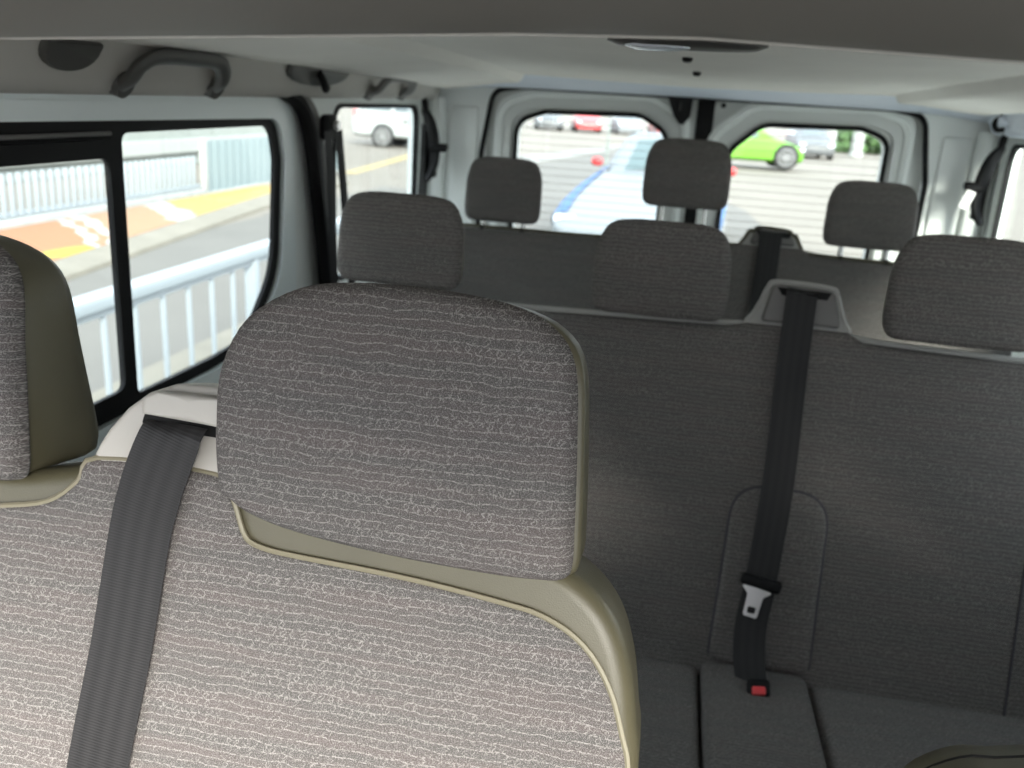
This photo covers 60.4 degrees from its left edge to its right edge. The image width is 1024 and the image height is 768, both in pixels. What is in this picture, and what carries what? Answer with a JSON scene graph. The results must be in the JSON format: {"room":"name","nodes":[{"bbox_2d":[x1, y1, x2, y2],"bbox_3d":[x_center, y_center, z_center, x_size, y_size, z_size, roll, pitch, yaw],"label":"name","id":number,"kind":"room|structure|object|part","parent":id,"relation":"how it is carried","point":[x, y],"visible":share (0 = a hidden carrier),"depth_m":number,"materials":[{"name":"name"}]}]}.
{"room":"vehicle interior","nodes":[
{"label":"vehicle interior","id":0,"kind":"room"},
{"bbox_2d":[294,98,423,288],"bbox_3d":[-0.575,-0.004,1.816,0.055,1.360,2.580,7,18,10],"label":"wall","id":1,"kind":"structure","parent":0,"point":[306,263],"depth_m":2.02,"materials":[{"name":"grey plastic"}]},
{"bbox_2d":[38,39,103,70],"bbox_3d":[-0.554,-0.411,1.098,0.029,0.040,0.110,7,18,10],"label":"cap","id":2,"kind":"object","parent":1,"relation":"attached to","point":[59,54],"visible":0.96,"depth_m":1.09,"materials":[{"name":"grey plastic"}]},
{"bbox_2d":[0,93,296,461],"bbox_3d":[-0.635,0.174,1.401,0.020,1.220,1.365,7,18,10],"label":"door","id":3,"kind":"structure","parent":1,"relation":"in","point":[14,107],"depth_m":1.48,"materials":[{"name":"paint"}]},
{"bbox_2d":[0,119,280,426],"bbox_3d":[-0.612,-0.154,1.300,0.020,0.455,1.247,7,18,10],"label":"window","id":4,"kind":"structure","parent":3,"relation":"attached to","point":[21,143],"depth_m":1.34,"materials":[{"name":"black rubber"}]},
{"bbox_3d":[-0.641,-0.278,1.002,0.006,0.006,0.590,7,18,10],"label":"guide rail","id":5,"kind":"part","parent":4,"relation":"part of","materials":[{"name":"grey plastic"}]},
{"bbox_3d":[-0.660,-0.076,1.067,0.007,0.408,0.646,7,18,10],"label":"sliding sash","id":6,"kind":"part","parent":4,"relation":"part of","materials":[{"name":"black rubber"}]},
{"bbox_2d":[109,48,230,98],"bbox_3d":[-0.502,-0.472,1.345,0.074,0.074,0.302,7,18,10],"label":"handle","id":7,"kind":"object","parent":1,"relation":"attached to","point":[125,82],"visible":1,"depth_m":1.26,"materials":[{"name":"grey plastic"}]},
{"bbox_2d":[0,39,440,99],"bbox_3d":[-0.482,-0.569,1.578,0.095,0.114,2.500,7,18,10],"label":"trim","id":8,"kind":"structure","parent":1,"relation":"attached to","point":[22,70],"depth_m":1.32,"materials":[{"name":"grey plastic"}]},
{"bbox_2d":[278,95,330,283],"bbox_3d":[-0.475,-0.184,2.024,0.057,0.993,0.359,7,18,10],"label":"trim","id":9,"kind":"structure","parent":1,"relation":"attached to","point":[306,111],"depth_m":1.96,"materials":[{"name":"black plastic"}]},
{"bbox_3d":[-0.464,-0.193,2.075,0.046,0.981,0.255,8,18,13],"label":"pillar trim","id":10,"kind":"part","parent":9,"relation":"part of","materials":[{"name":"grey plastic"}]},
{"bbox_2d":[286,64,349,92],"bbox_3d":[-0.398,-0.634,1.829,0.042,0.057,0.320,7,18,10],"label":"cap","id":11,"kind":"object","parent":1,"relation":"attached to","point":[324,78],"visible":0.93,"depth_m":1.80,"materials":[{"name":"grey plastic"}]},
{"bbox_2d":[320,114,354,282],"bbox_3d":[-0.408,-0.373,2.056,0.038,0.493,0.157,7,18,10],"label":"belt","id":12,"kind":"object","parent":1,"relation":"hanging from","point":[329,125],"visible":0.74,"depth_m":1.99,"materials":[{"name":"black fabric"}]},
{"bbox_2d":[333,103,418,280],"bbox_3d":[-0.373,-0.557,2.467,0.014,0.434,0.681,7,18,10],"label":"window","id":13,"kind":"structure","parent":1,"relation":"in","point":[413,108],"depth_m":2.64,"materials":[{"name":"black rubber"}]},
{"bbox_2d":[363,78,417,100],"bbox_3d":[-0.303,-0.771,2.286,0.078,0.072,0.307,7,18,10],"label":"handle","id":14,"kind":"object","parent":1,"relation":"attached to","point":[372,91],"visible":0.8,"depth_m":2.17,"materials":[{"name":"grey plastic"}]},
{"bbox_2d":[418,98,447,194],"bbox_3d":[-0.250,-0.649,2.730,0.086,0.462,0.114,7,18,10],"label":"belt","id":15,"kind":"object","parent":1,"relation":"hanging from","point":[431,147],"visible":0.81,"depth_m":2.71,"materials":[{"name":"black fabric"}]},
{"bbox_3d":[-0.266,-0.849,2.679,0.025,0.052,0.020,7,18,10],"label":"anchor stem","id":16,"kind":"part","parent":15,"relation":"part of","materials":[{"name":"black plastic"}]},
{"bbox_2d":[98,36,1023,115],"bbox_3d":[0.241,-0.408,1.035,1.860,0.134,3.170,7,18,10],"label":"ceiling","id":17,"kind":"structure","parent":0,"point":[984,88],"depth_m":1.66,"materials":[{"name":"fabric"}]},
{"bbox_2d":[0,0,1023,63],"bbox_3d":[0.024,-0.062,0.037,1.740,0.094,0.715,7,18,10],"label":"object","id":18,"kind":"structure","parent":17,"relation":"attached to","point":[975,30],"depth_m":0.31,"materials":[{"name":"grey plastic"}]},
{"bbox_2d":[682,57,692,62],"bbox_3d":[0.287,-0.531,1.441,0.018,0.009,0.027,7,18,10],"label":"plug","id":19,"kind":"object","parent":17,"relation":"attached to","point":[684,59],"visible":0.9,"depth_m":1.43,"materials":[{"name":"black plastic"}]},
{"bbox_2d":[607,38,768,51],"bbox_3d":[0.219,-0.425,1.103,0.200,0.018,0.110,7,18,10],"label":"recessed light","id":20,"kind":"object","parent":17,"relation":"in","point":[673,45],"visible":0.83,"depth_m":1.07,"materials":[{"name":"grey plastic"}]},
{"bbox_2d":[693,72,700,75],"bbox_3d":[0.385,-0.646,1.833,0.018,0.009,0.027,7,18,10],"label":"plug","id":21,"kind":"object","parent":17,"relation":"attached to","point":[694,73],"visible":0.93,"depth_m":1.82,"materials":[{"name":"black plastic"}]},
{"bbox_2d":[407,87,1021,238],"bbox_3d":[0.535,-0.274,2.848,1.830,1.370,0.097,7,18,10],"label":"door frame","id":22,"kind":"structure","parent":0,"point":[954,150],"depth_m":2.61,"materials":[{"name":"grey metal"}]},
{"bbox_3d":[-0.252,-0.595,2.889,0.056,0.660,0.053,7,18,10],"label":"corner moulding","id":23,"kind":"part","parent":22,"relation":"part of","materials":[{"name":"grey plastic"}]},
{"bbox_2d":[485,89,697,232],"bbox_3d":[0.217,-0.344,2.923,0.666,1.208,0.060,7,18,10],"label":"door","id":24,"kind":"structure","parent":22,"relation":"in","point":[511,110],"depth_m":2.76,"materials":[{"name":"grey"}]},
{"bbox_3d":[0.235,-0.555,2.862,0.471,0.626,0.004,7,18,10],"label":"heated pane","id":25,"kind":"part","parent":24,"relation":"part of","materials":[{"name":"clear glass"}]},
{"bbox_2d":[668,96,692,123],"bbox_3d":[0.509,-0.831,2.672,0.075,0.081,0.053,7,18,10],"label":"cover","id":26,"kind":"object","parent":22,"relation":"attached to","point":[681,107],"visible":0.95,"depth_m":2.65,"materials":[{"name":"black plastic"}]},
{"bbox_2d":[684,100,715,222],"bbox_3d":[0.561,-0.298,2.877,0.052,1.240,0.050,7,18,10],"label":"trim","id":27,"kind":"structure","parent":22,"relation":"attached to","point":[706,109],"depth_m":2.69,"materials":[{"name":"black plastic"}]},
{"bbox_2d":[441,75,991,122],"bbox_3d":[0.561,-0.882,2.577,1.870,0.150,0.180,7,18,10],"label":"trim","id":28,"kind":"structure","parent":22,"relation":"attached to","point":[879,102],"depth_m":2.55,"materials":[{"name":"white plastic"}]},
{"bbox_2d":[695,101,922,261],"bbox_3d":[0.884,-0.266,2.809,0.642,1.210,0.060,7,18,10],"label":"door","id":29,"kind":"structure","parent":22,"relation":"in","point":[900,136],"depth_m":2.63,"materials":[{"name":"grey metal"}]},
{"bbox_3d":[0.877,-0.480,2.752,0.456,0.628,0.004,7,18,10],"label":"heated pane","id":30,"kind":"part","parent":29,"relation":"part of","materials":[{"name":"clear glass"}]},
{"bbox_3d":[1.343,-0.406,2.616,0.056,0.660,0.053,7,18,10],"label":"corner moulding","id":31,"kind":"part","parent":22,"relation":"part of","materials":[{"name":"grey plastic"}]},
{"bbox_2d":[958,134,1008,237],"bbox_3d":[1.316,-0.470,2.482,0.088,0.461,0.106,-12,23,-39],"label":"belt","id":32,"kind":"object","parent":22,"relation":"hanging from","point":[975,195],"visible":0.84,"depth_m":2.46,"materials":[{"name":"black fabric"}]},
{"bbox_3d":[1.276,-0.516,2.469,0.038,0.056,0.004,7,18,10],"label":"tongue plate","id":33,"kind":"part","parent":32,"relation":"part of","materials":[{"name":"silver metal"}]},
{"bbox_3d":[1.347,-0.661,2.413,0.025,0.052,0.020,7,18,10],"label":"anchor stem","id":34,"kind":"part","parent":32,"relation":"part of","materials":[{"name":"black plastic"}]},
{"bbox_2d":[980,137,1023,357],"bbox_3d":[1.119,0.252,1.357,0.055,1.360,2.930,7,18,10],"label":"wall","id":35,"kind":"structure","parent":0,"point":[1011,142],"depth_m":2.51,"materials":[{"name":"grey plastic"}]},
{"bbox_2d":[991,114,1006,132],"bbox_3d":[1.302,-0.696,2.353,0.042,0.048,0.051,7,18,10],"label":"coat hook","id":36,"kind":"object","parent":35,"relation":"attached to","point":[998,120],"visible":0.94,"depth_m":2.34,"materials":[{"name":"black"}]},
{"bbox_3d":[1.308,-0.703,2.349,0.030,0.022,0.050,7,18,10],"label":"hook plate","id":37,"kind":"part","parent":36,"relation":"part of","materials":[{"name":"white plastic"}]},
{"bbox_2d":[988,113,1023,138],"bbox_3d":[1.118,-0.379,1.304,0.095,0.114,2.500,7,18,10],"label":"trim","id":38,"kind":"structure","parent":35,"relation":"attached to","point":[1014,128],"depth_m":2.30,"materials":[{"name":"white plastic"}]},
{"bbox_2d":[990,144,1023,237],"bbox_3d":[1.307,-0.358,2.180,0.014,0.434,0.681,7,18,10],"label":"window","id":39,"kind":"structure","parent":35,"relation":"in","point":[1017,147],"depth_m":2.46,"materials":[{"name":"black rubber"}]},
{"bbox_3d":[0.142,0.920,1.378,1.850,0.040,3.800,7,18,10],"label":"floor","id":40,"kind":"structure","parent":0,"visible":0},
{"bbox_2d":[0,235,640,767],"bbox_3d":[-0.382,0.513,0.611,0.874,1.144,0.737,7,18,10],"label":"seat","id":41,"kind":"object","parent":40,"relation":"on","point":[375,558],"visible":0.95,"depth_m":0.67,"materials":[{"name":"grey fabric"}]},
{"bbox_2d":[66,420,207,767],"bbox_3d":[-0.330,0.310,0.710,0.062,0.547,0.187,14,21,30],"label":"belt","id":42,"kind":"object","parent":41,"relation":"on","point":[162,455],"visible":1,"depth_m":0.70,"materials":[{"name":"grey fabric"}]},
{"bbox_2d":[96,383,217,472],"bbox_3d":[-0.249,0.037,0.726,0.170,0.084,0.082,7,18,10],"label":"outlet","id":43,"kind":"object","parent":41,"relation":"attached to","point":[192,404],"depth_m":0.70,"materials":[{"name":"grey plastic"}]},
{"bbox_3d":[-0.334,0.330,0.724,0.852,0.523,0.163,7,18,10],"label":"fabric panel","id":44,"kind":"part","parent":41,"relation":"part of","materials":[{"name":"grey fabric"}]},
{"bbox_2d":[337,191,1023,767],"bbox_3d":[0.256,0.337,1.326,1.474,1.114,0.722,7,18,10],"label":"seat","id":45,"kind":"object","parent":40,"relation":"on","point":[895,629],"visible":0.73,"depth_m":1.38,"materials":[{"name":"grey fabric"}]},
{"bbox_2d":[636,655,699,767],"bbox_3d":[-0.113,0.507,1.316,0.761,0.170,0.462,7,18,10],"label":"cushion","id":46,"kind":"object","parent":45,"relation":"on","point":[668,685],"depth_m":1.28,"materials":[{"name":"fabric"}]},
{"bbox_2d":[746,679,769,696],"bbox_3d":[0.373,0.468,1.335,0.039,0.055,0.050,7,18,10],"label":"buckle","id":47,"kind":"object","parent":45,"relation":"on","point":[760,687],"visible":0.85,"depth_m":1.31,"materials":[{"name":"red plastic"}]},
{"bbox_2d":[698,662,826,767],"bbox_3d":[0.343,0.551,1.235,0.162,0.170,0.462,7,18,10],"label":"cushion","id":48,"kind":"object","parent":45,"relation":"on","point":[786,728],"depth_m":1.25,"materials":[{"name":"fabric"}]},
{"bbox_2d":[733,287,817,680],"bbox_3d":[0.407,0.171,1.368,0.063,0.600,0.277,8,19,14],"label":"belt","id":49,"kind":"object","parent":45,"relation":"attached to","point":[759,581],"visible":0.93,"depth_m":1.38,"materials":[{"name":"black fabric"}]},
{"bbox_3d":[0.378,0.339,1.366,0.044,0.047,0.020,7,18,10],"label":"tongue plate","id":50,"kind":"part","parent":49,"relation":"part of","materials":[{"name":"silver metal"}]},
{"bbox_3d":[0.293,0.180,1.433,1.465,0.545,0.214,7,18,10],"label":"fabric panel","id":51,"kind":"part","parent":45,"relation":"part of","materials":[{"name":"grey fabric"}]},
{"bbox_2d":[761,284,839,328],"bbox_3d":[0.469,-0.125,1.432,0.121,0.073,0.069,7,18,10],"label":"outlet","id":52,"kind":"object","parent":45,"relation":"attached to","point":[827,314],"depth_m":1.41,"materials":[{"name":"black plastic"}]},
{"bbox_2d":[808,686,1023,767],"bbox_3d":[0.675,0.600,1.181,0.510,0.170,0.462,7,18,10],"label":"cushion","id":53,"kind":"object","parent":45,"relation":"on","point":[853,726],"depth_m":1.30,"materials":[{"name":"fabric"}]},
{"bbox_2d":[439,138,1011,355],"bbox_3d":[0.371,0.067,2.034,1.509,1.204,0.716,7,18,10],"label":"seat","id":54,"kind":"object","parent":40,"relation":"on","point":[522,265],"visible":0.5,"depth_m":2.12,"materials":[{"name":"grey fabric"}]},
{"bbox_3d":[0.367,-0.402,2.177,0.013,0.119,0.029,7,18,10],"label":"headrest post","id":55,"kind":"part","parent":54,"relation":"part of","materials":[{"name":"silver metal"}]},
{"bbox_3d":[0.469,-0.390,2.160,0.013,0.119,0.029,7,18,10],"label":"headrest post","id":56,"kind":"part","parent":54,"relation":"part of","materials":[{"name":"silver metal"}]},
{"bbox_3d":[0.407,-0.068,2.154,1.500,0.545,0.214,7,18,10],"label":"fabric panel","id":57,"kind":"part","parent":54,"relation":"part of","materials":[{"name":"grey fabric"}]},
{"bbox_2d":[749,231,782,313],"bbox_3d":[0.583,-0.100,2.102,0.053,0.504,0.199,8,18,13],"label":"belt","id":58,"kind":"object","parent":54,"relation":"attached to","point":[769,245],"visible":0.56,"depth_m":2.11,"materials":[{"name":"black fabric"}]},
{"bbox_2d":[750,229,794,246],"bbox_3d":[0.634,-0.353,2.144,0.104,0.049,0.060,7,18,10],"label":"outlet","id":59,"kind":"object","parent":54,"relation":"attached to","point":[788,238],"depth_m":2.12,"materials":[{"name":"black plastic"}]},
{"bbox_3d":[0.788,-0.322,2.110,0.013,0.059,0.021,7,18,10],"label":"headrest post","id":60,"kind":"part","parent":54,"relation":"part of","materials":[{"name":"silver metal"}]},
{"bbox_3d":[0.890,-0.310,2.092,0.013,0.059,0.021,7,18,10],"label":"headrest post","id":61,"kind":"part","parent":54,"relation":"part of","materials":[{"name":"silver metal"}]},
{"bbox_2d":[903,744,1023,767],"bbox_3d":[0.470,0.652,0.325,0.720,1.157,0.711,7,18,10],"label":"seat","id":62,"kind":"object","parent":40,"relation":"on","point":[962,755],"visible":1,"depth_m":0.55,"materials":[{"name":"grey fabric"}]},
{"label":"outside","id":63,"kind":"structure","parent":0,"visible":0},
{"bbox_3d":[-2.262,1.292,1.406,1.400,0.050,17.000,7,18,10],"label":"pavement","id":64,"kind":"object","parent":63,"visible":0},
{"bbox_2d":[72,217,340,395],"bbox_3d":[-1.571,0.006,3.959,0.085,1.001,6.000,7,18,10],"label":"railing","id":65,"kind":"object","parent":64,"relation":"on","point":[100,303],"visible":0.19,"depth_m":3.96,"materials":[{"name":"white metal"}]},
{"bbox_3d":[-1.543,-0.440,3.814,0.085,0.062,6.000,7,18,10],"label":"rail","id":66,"kind":"part","parent":65,"relation":"part of","materials":[{"name":"white metal"}]},
{"bbox_3d":[-1.545,-0.397,3.828,0.035,0.035,6.000,7,18,10],"label":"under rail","id":67,"kind":"part","parent":65,"relation":"part of","materials":[{"name":"white metal"}]},
{"bbox_3d":[-1.402,-0.229,4.784,0.060,0.960,0.060,7,18,10],"label":"post","id":68,"kind":"part","parent":65,"relation":"part of","materials":[{"name":"white metal"}]},
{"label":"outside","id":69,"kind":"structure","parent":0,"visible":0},
{"bbox_2d":[0,108,1023,257],"bbox_3d":[15.470,-21.576,75.489,300.000,0.050,280.000,7,18,10],"label":"ground","id":70,"kind":"structure","parent":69,"point":[359,151],"depth_m":23.62,"materials":[{"name":"concrete"}]},
{"bbox_2d":[0,156,206,229],"bbox_3d":[-5.993,-1.747,9.138,0.260,0.730,10.400,7,18,10],"label":"picket fence","id":71,"kind":"object","parent":70,"relation":"on","point":[39,214],"visible":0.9,"depth_m":11.29,"materials":[{"name":"metal"}]},
{"bbox_3d":[-5.999,-1.647,9.170,0.060,0.050,10.400,7,18,10],"label":"rail","id":72,"kind":"part","parent":71,"relation":"part of","materials":[{"name":"white metal"}]},
{"bbox_3d":[-5.977,-1.998,9.056,0.050,0.050,10.400,7,18,10],"label":"rail","id":73,"kind":"part","parent":71,"relation":"part of","materials":[{"name":"white metal"}]},
{"bbox_2d":[0,126,267,178],"bbox_3d":[-9.525,-4.277,10.259,0.620,4.400,34.000,7,18,10],"label":"building","id":74,"kind":"structure","parent":70,"relation":"on","point":[153,145],"depth_m":19.07,"materials":[{"name":"grey"}]},
{"bbox_2d":[0,178,348,280],"bbox_3d":[-4.090,-1.800,10.434,2.578,0.140,15.000,7,18,10],"label":"sidewalk","id":75,"kind":"structure","parent":70,"relation":"on","point":[79,246],"depth_m":10.28,"materials":[{"name":"concrete"}]},
{"bbox_2d":[198,137,337,193],"bbox_3d":[-4.381,-4.289,16.751,0.115,0.920,5.830,7,18,10],"label":"gate","id":76,"kind":"object","parent":70,"relation":"on","point":[226,164],"visible":0.45,"depth_m":14.98,"materials":[{"name":"grey metal"}]},
{"bbox_3d":[-4.927,-3.453,14.066,0.090,0.920,0.100,7,18,10],"label":"gate post","id":77,"kind":"part","parent":76,"relation":"part of","materials":[{"name":"metal"}]},
{"bbox_3d":[-4.406,-3.903,16.919,0.100,0.080,5.750,7,18,10],"label":"sill","id":78,"kind":"part","parent":76,"relation":"part of","materials":[{"name":"metal"}]},
{"bbox_2d":[346,154,407,173],"bbox_3d":[-3.248,-6.058,23.995,0.397,0.050,8.890,5,18,3],"label":"painted line","id":79,"kind":"structure","parent":70,"relation":"on","point":[404,157],"depth_m":22.42,"materials":[{"name":"yellow paint"}]},
{"bbox_2d":[352,108,408,147],"bbox_3d":[-2.932,-8.951,30.070,4.750,1.850,1.979,7,18,10],"label":"parked car","id":80,"kind":"object","parent":70,"relation":"on","point":[386,127],"visible":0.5,"depth_m":29.48,"materials":[{"name":"grey paint"}]},
{"bbox_2d":[533,114,563,130],"bbox_3d":[2.417,-17.547,58.102,1.832,1.540,4.000,3,18,-2],"label":"parked car","id":81,"kind":"object","parent":70,"relation":"on","point":[551,122],"visible":0.71,"depth_m":56.40,"materials":[{"name":"white paint"}]},
{"bbox_2d":[571,115,601,132],"bbox_3d":[4.961,-17.560,58.637,1.832,1.540,4.000,3,18,-2],"label":"parked car","id":82,"kind":"object","parent":70,"relation":"on","point":[596,126],"visible":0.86,"depth_m":57.01,"materials":[{"name":"red paint"}]},
{"bbox_2d":[610,117,642,133],"bbox_3d":[7.701,-17.550,59.138,1.832,1.540,4.000,3,18,-2],"label":"parked car","id":83,"kind":"object","parent":70,"relation":"on","point":[626,122],"visible":0.73,"depth_m":57.57,"materials":[{"name":"grey paint"}]},
{"bbox_2d":[647,123,658,131],"bbox_3d":[10.344,-17.551,59.656,1.832,1.540,4.000,3,18,-2],"label":"parked car","id":84,"kind":"object","parent":70,"relation":"on","point":[652,129],"visible":0.2,"depth_m":59.77,"materials":[{"name":"red paint"}]},
{"bbox_2d":[731,129,804,169],"bbox_3d":[8.003,-8.358,30.544,4.000,1.540,1.837,5,18,3],"label":"parked car","id":85,"kind":"object","parent":70,"relation":"on","point":[757,146],"visible":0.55,"depth_m":29.75,"materials":[{"name":"green paint"}]},
{"bbox_2d":[785,128,834,159],"bbox_3d":[14.034,-11.450,41.567,1.832,1.540,4.000,6,18,6],"label":"parked car","id":86,"kind":"object","parent":70,"relation":"on","point":[805,141],"visible":0.63,"depth_m":40.18,"materials":[{"name":"grey paint"}]},
{"bbox_2d":[827,130,836,154],"bbox_3d":[16.428,-12.582,45.522,0.720,1.450,0.720,7,18,10],"label":"concrete post","id":87,"kind":"object","parent":70,"relation":"on","point":[832,135],"visible":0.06,"depth_m":45.18,"materials":[{"name":"grey concrete"}]},
{"bbox_2d":[848,131,864,157],"bbox_3d":[17.906,-12.501,45.560,0.720,1.450,0.720,7,18,10],"label":"concrete post","id":88,"kind":"object","parent":70,"relation":"on","point":[857,136],"visible":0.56,"depth_m":45.38,"materials":[{"name":"grey concrete"}]},
{"bbox_2d":[835,130,881,154],"bbox_3d":[20.894,-13.808,50.076,9.524,1.988,2.717,7,18,10],"label":"hedge","id":89,"kind":"object","parent":70,"relation":"on","point":[875,148],"visible":0.09,"depth_m":49.65,"materials":[{"name":"green plant"}]},
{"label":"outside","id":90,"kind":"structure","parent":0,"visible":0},
{"bbox_2d":[519,146,618,163],"bbox_3d":[1.037,-7.448,28.983,1.461,0.050,23.093,9,19,15],"label":"pavement","id":91,"kind":"structure","parent":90,"point":[575,153],"depth_m":30.82,"materials":[{"name":"grey concrete"}]},
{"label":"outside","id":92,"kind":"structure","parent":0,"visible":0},
{"bbox_2d":[67,187,406,392],"bbox_3d":[-3.639,-0.088,5.534,2.800,0.050,25.000,7,18,10],"label":"road","id":93,"kind":"structure","parent":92,"point":[217,240],"depth_m":7.62,"materials":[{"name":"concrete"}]},
{"bbox_2d":[91,321,244,401],"bbox_3d":[-3.054,1.188,1.539,0.220,0.050,17.000,7,18,10],"label":"kerb","id":94,"kind":"object","parent":93,"relation":"on","point":[179,361],"depth_m":5.74,"materials":[{"name":"concrete"}]},
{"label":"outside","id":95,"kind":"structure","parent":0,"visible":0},
{"bbox_2d":[262,150,759,242],"bbox_3d":[2.751,-6.016,25.051,7.600,0.050,27.500,7,18,10],"label":"road","id":96,"kind":"structure","parent":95,"point":[555,165],"depth_m":19.25,"materials":[{"name":"grey asphalt"}]},
{"bbox_2d":[602,116,611,164],"bbox_3d":[3.009,-7.620,27.541,0.240,1.500,0.240,7,18,10],"label":"slim pole","id":97,"kind":"object","parent":96,"relation":"on","point":[610,117],"visible":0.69,"depth_m":27.52,"materials":[{"name":"white metal"}]},
{"bbox_2d":[551,132,736,233],"bbox_3d":[1.856,-2.386,11.268,1.888,1.540,6.184,8,18,12],"label":"parked car","id":98,"kind":"object","parent":96,"relation":"on","point":[640,137],"visible":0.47,"depth_m":9.68,"materials":[{"name":"grey paint"}]},
{"bbox_2d":[592,157,602,165],"bbox_3d":[1.133,-2.963,11.705,0.150,0.115,0.100,8,18,12],"label":"mirror","id":99,"kind":"object","parent":98,"relation":"attached to","point":[595,160],"depth_m":11.66,"materials":[{"name":"red paint"}]},
{"bbox_2d":[731,167,736,175],"bbox_3d":[2.815,-2.735,11.329,0.150,0.115,0.100,8,18,12],"label":"mirror","id":100,"kind":"object","parent":98,"relation":"attached to","point":[734,170],"depth_m":11.28,"materials":[{"name":"red paint"}]}
]}

